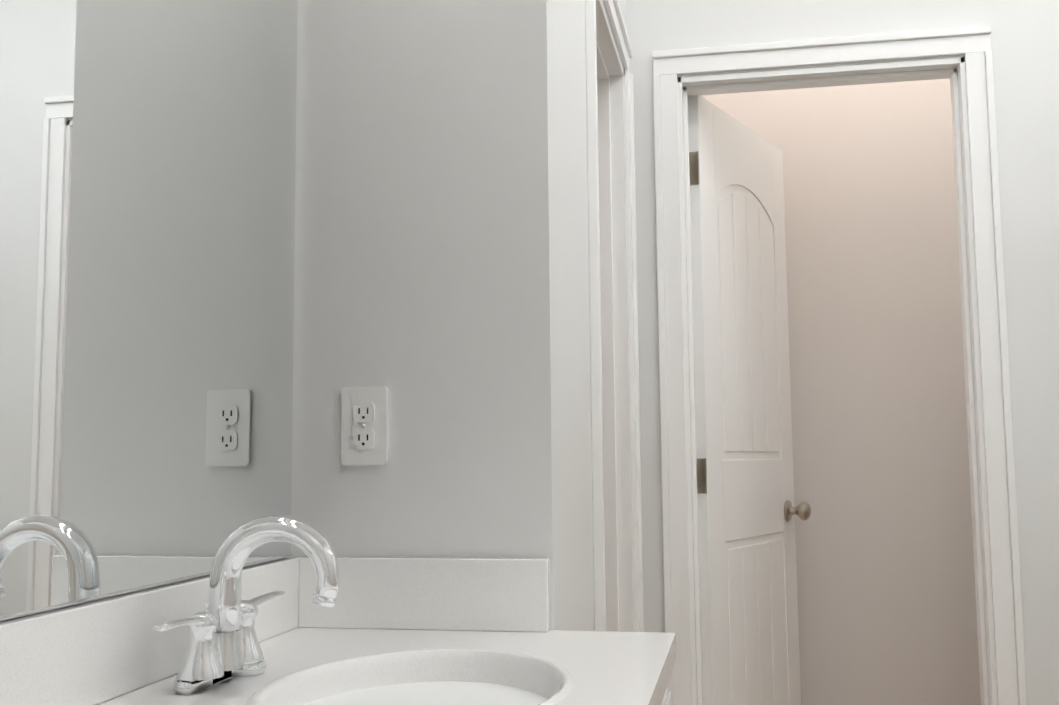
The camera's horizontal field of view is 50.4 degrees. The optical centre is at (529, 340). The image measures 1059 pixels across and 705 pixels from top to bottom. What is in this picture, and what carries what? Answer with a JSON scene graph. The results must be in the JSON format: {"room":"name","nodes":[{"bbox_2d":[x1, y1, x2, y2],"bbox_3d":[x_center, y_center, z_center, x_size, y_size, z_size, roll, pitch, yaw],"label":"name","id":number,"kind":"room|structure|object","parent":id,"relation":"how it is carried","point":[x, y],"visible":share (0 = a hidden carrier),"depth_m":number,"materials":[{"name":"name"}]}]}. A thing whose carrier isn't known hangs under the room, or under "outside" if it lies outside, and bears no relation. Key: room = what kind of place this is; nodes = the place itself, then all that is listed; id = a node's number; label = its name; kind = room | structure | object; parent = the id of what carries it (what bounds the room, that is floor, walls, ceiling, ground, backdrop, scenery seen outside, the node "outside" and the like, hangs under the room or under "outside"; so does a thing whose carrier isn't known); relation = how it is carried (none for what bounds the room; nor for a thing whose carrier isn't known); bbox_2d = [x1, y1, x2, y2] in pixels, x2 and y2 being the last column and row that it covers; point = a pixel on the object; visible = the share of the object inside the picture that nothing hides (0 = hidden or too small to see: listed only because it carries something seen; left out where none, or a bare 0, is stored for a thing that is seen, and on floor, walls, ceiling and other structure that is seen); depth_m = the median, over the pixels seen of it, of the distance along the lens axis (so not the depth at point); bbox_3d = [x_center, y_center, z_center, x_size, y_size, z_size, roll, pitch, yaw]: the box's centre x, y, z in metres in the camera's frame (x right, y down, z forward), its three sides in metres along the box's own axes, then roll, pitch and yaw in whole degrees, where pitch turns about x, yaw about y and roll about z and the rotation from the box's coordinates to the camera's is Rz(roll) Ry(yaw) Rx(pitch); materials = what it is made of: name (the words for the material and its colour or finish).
{"room":"bathroom","nodes":[
{"label":"bathroom","id":0,"kind":"room"},
{"bbox_2d":[0,0,297,620],"bbox_3d":[-0.573,-0.207,0.860,0.126,2.740,1.760,-2,-6,11],"label":"mirror","id":1,"kind":"object","parent":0,"point":[147,192],"depth_m":1.26,"materials":[{"name":"silver mirror"}]},
{"bbox_2d":[291,0,565,630],"bbox_3d":[-0.849,-0.100,1.861,1.809,2.740,0.115,-2,-6,11],"label":"wall","id":2,"kind":"structure","parent":0,"point":[428,274],"depth_m":1.67,"materials":[{"name":"white paint"}]},
{"bbox_2d":[341,386,387,464],"bbox_3d":[-0.244,0.125,1.659,0.070,0.115,0.008,-2,-6,11],"label":"duplex electrical outlet","id":3,"kind":"object","parent":2,"relation":"attached to","point":[364,425],"visible":1,"depth_m":1.66,"materials":[{"name":"white plastic"}]},
{"bbox_2d":[558,0,625,630],"bbox_3d":[0.184,-0.015,2.769,0.115,2.740,2.060,-2,-6,11],"label":"wall","id":4,"kind":"structure","parent":0,"point":[579,566],"depth_m":1.89,"materials":[{"name":"white paint"}]},
{"bbox_2d":[585,0,643,631],"bbox_3d":[0.130,0.266,2.433,0.153,2.112,0.794,-2,-6,11],"label":"door frame","id":5,"kind":"structure","parent":4,"relation":"attached to","point":[617,502],"depth_m":2.75,"materials":[{"name":"white wood"}]},
{"bbox_2d":[701,78,980,704],"bbox_3d":[0.637,0.086,3.785,4.015,2.740,0.115,-2,-6,11],"label":"wall","id":6,"kind":"structure","parent":0,"point":[887,612],"depth_m":3.63,"materials":[{"name":"white paint"}]},
{"bbox_2d":[625,0,1058,704],"bbox_3d":[1.354,-0.032,2.712,2.206,2.740,0.115,-2,-6,11],"label":"wall","id":7,"kind":"structure","parent":0,"point":[1025,48],"depth_m":2.75,"materials":[{"name":"white paint"}]},
{"bbox_2d":[688,95,810,704],"bbox_3d":[0.618,0.374,3.183,0.177,2.020,0.688,-4,-7,31],"label":"door","id":8,"kind":"structure","parent":7,"relation":"in","point":[748,510],"depth_m":3.13,"materials":[{"name":"white wood"}]},
{"bbox_2d":[652,26,1027,704],"bbox_3d":[0.748,0.298,2.793,0.827,2.112,0.153,-2,-6,11],"label":"door frame","id":9,"kind":"structure","parent":7,"relation":"attached to","point":[992,480],"depth_m":2.77,"materials":[{"name":"white wood"}]},
{"bbox_3d":[0.063,1.129,0.230,4.700,0.060,7.400,-2,-6,11],"label":"floor","id":10,"kind":"structure","parent":0,"visible":0},
{"bbox_2d":[0,514,675,704],"bbox_3d":[-0.211,0.649,0.763,0.588,1.011,1.638,-2,-6,11],"label":"bathroom vanity","id":11,"kind":"object","parent":10,"relation":"on","point":[322,623],"visible":1,"depth_m":1.31,"materials":[{"name":"stone"}]},
{"bbox_2d":[153,514,339,694],"bbox_3d":[-0.287,0.282,1.239,0.161,0.181,0.290,-2,-6,11],"label":"faucet","id":12,"kind":"object","parent":11,"relation":"on","point":[224,655],"depth_m":1.23,"materials":[{"name":"silver metal"}]}
]}

